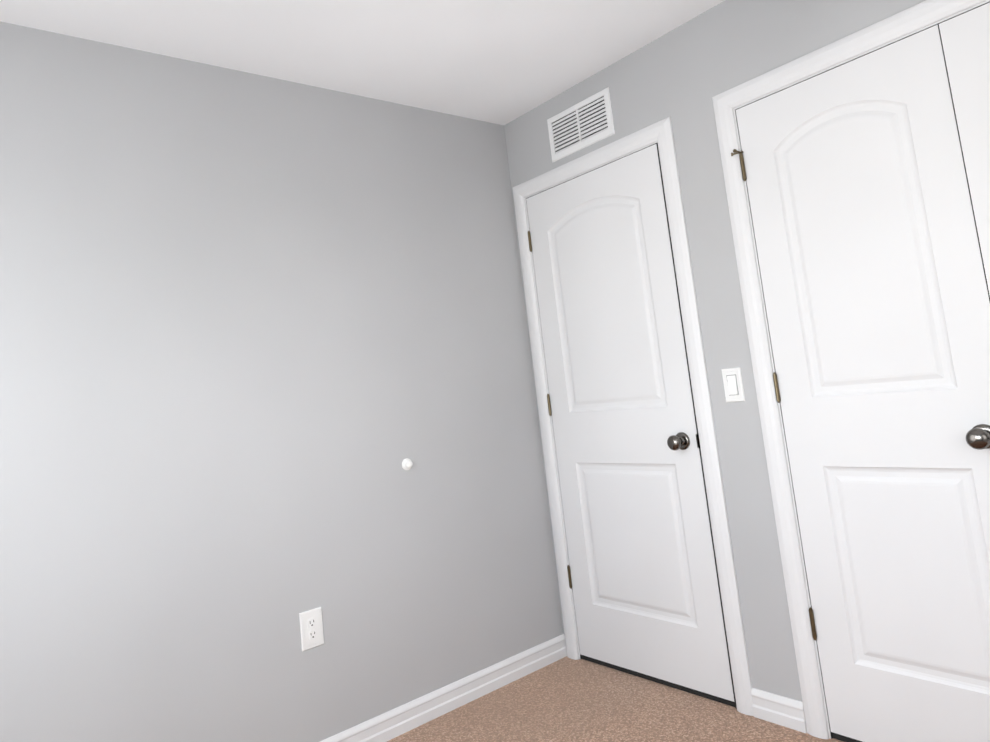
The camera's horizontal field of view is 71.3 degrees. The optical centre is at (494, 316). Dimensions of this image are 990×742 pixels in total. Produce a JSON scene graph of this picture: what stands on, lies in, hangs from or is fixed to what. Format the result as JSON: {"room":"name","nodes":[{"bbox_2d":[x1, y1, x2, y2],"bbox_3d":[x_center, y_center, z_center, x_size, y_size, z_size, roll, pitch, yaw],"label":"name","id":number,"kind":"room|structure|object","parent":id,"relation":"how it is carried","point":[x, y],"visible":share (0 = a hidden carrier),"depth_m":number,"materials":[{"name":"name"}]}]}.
{"room":"empty bedroom","nodes":[
{"label":"empty bedroom","id":0,"kind":"room"},
{"bbox_2d":[0,21,562,741],"bbox_3d":[-1.053,0.329,2.235,3.340,2.440,0.120,-1,-8,-40],"label":"wall","id":1,"kind":"structure","parent":0,"point":[262,337],"depth_m":2.34,"materials":[{"name":"grey paint"}]},
{"bbox_2d":[299,607,323,650],"bbox_3d":[-0.625,1.067,2.358,0.080,0.124,0.008,-1,-8,-40],"label":"electrical outlet plate","id":2,"kind":"object","parent":1,"relation":"attached to","point":[311,629],"visible":1,"depth_m":2.35,"materials":[{"name":"white plastic"}]},
{"bbox_2d":[402,458,412,469],"bbox_3d":[-0.337,0.574,2.682,0.046,0.046,0.024,-1,-8,-40],"label":"bumper cover","id":3,"kind":"object","parent":1,"relation":"attached to","point":[407,463],"visible":1,"depth_m":2.68,"materials":[{"name":"white plastic"}]},
{"bbox_2d":[320,634,566,741],"bbox_3d":[-0.881,1.480,2.062,3.100,0.090,0.014,-1,-8,-40],"label":"baseboard","id":4,"kind":"structure","parent":1,"relation":"attached to","point":[401,720],"depth_m":2.65,"materials":[{"name":"white paint"}]},
{"bbox_2d":[0,0,724,124],"bbox_3d":[0.404,-1.186,1.590,4.820,0.100,3.390,-1,-8,-40],"label":"ceiling","id":5,"kind":"structure","parent":0,"point":[502,62],"depth_m":2.41,"materials":[{"name":"white paint"}]},
{"bbox_2d":[387,656,843,741],"bbox_3d":[0.685,1.324,1.328,4.820,0.100,3.390,-1,-8,-40],"label":"floor","id":6,"kind":"structure","parent":0,"point":[566,699],"depth_m":2.48,"materials":[{"name":"carpet"}]},
{"bbox_2d":[504,0,925,701],"bbox_3d":[1.252,0.043,1.968,0.120,2.440,3.270,-1,-8,-40],"label":"wall","id":7,"kind":"structure","parent":0,"point":[682,74],"depth_m":2.41,"materials":[{"name":"grey paint"}]},
{"bbox_2d":[547,87,614,162],"bbox_3d":[0.355,-0.808,2.924,0.009,0.198,0.362,-1,-8,-40],"label":"air vent","id":8,"kind":"object","parent":7,"relation":"in","point":[588,121],"visible":1,"depth_m":2.91,"materials":[{"name":"white metal"}]},
{"bbox_2d":[526,144,734,701],"bbox_3d":[0.475,0.402,2.796,0.105,2.030,0.754,-1,-8,-40],"label":"door","id":9,"kind":"structure","parent":7,"relation":"in","point":[642,577],"depth_m":2.76,"materials":[{"name":"white paint"}]},
{"bbox_2d":[512,116,753,715],"bbox_3d":[0.529,0.373,2.838,0.137,2.128,0.902,-1,-8,-40],"label":"door frame","id":10,"kind":"structure","parent":7,"relation":"attached to","point":[659,134],"depth_m":2.56,"materials":[{"name":"white paint"}]},
{"bbox_2d":[721,367,744,401],"bbox_3d":[0.823,0.236,2.389,0.011,0.116,0.072,-1,-8,-40],"label":"switch plate","id":11,"kind":"object","parent":7,"relation":"attached to","point":[733,385],"visible":1,"depth_m":2.38,"materials":[{"name":"white plastic"}]},
{"bbox_2d":[751,688,806,732],"bbox_3d":[0.937,1.300,2.282,0.014,0.090,0.182,-1,-8,-40],"label":"baseboard","id":12,"kind":"structure","parent":7,"relation":"attached to","point":[779,710],"depth_m":2.27,"materials":[{"name":"white paint"}]},
{"bbox_2d":[712,0,989,741],"bbox_3d":[1.366,0.173,1.821,0.137,2.128,1.399,-1,-8,-40],"label":"trim","id":13,"kind":"structure","parent":7,"relation":"attached to","point":[906,23],"depth_m":2.24,"materials":[{"name":"white paint"}]},
{"bbox_2d":[731,25,989,741],"bbox_3d":[1.109,0.250,2.025,0.105,2.030,0.650,-1,-8,-40],"label":"closet door","id":14,"kind":"structure","parent":7,"relation":"in","point":[876,297],"depth_m":2.02,"materials":[{"name":"white paint"}]},
{"bbox_2d":[939,3,989,294],"bbox_3d":[1.520,0.152,1.527,0.105,2.030,0.650,-1,-8,-40],"label":"closet door","id":15,"kind":"structure","parent":7,"relation":"in","point":[965,37],"depth_m":1.83,"materials":[{"name":"white paint"}]}
]}

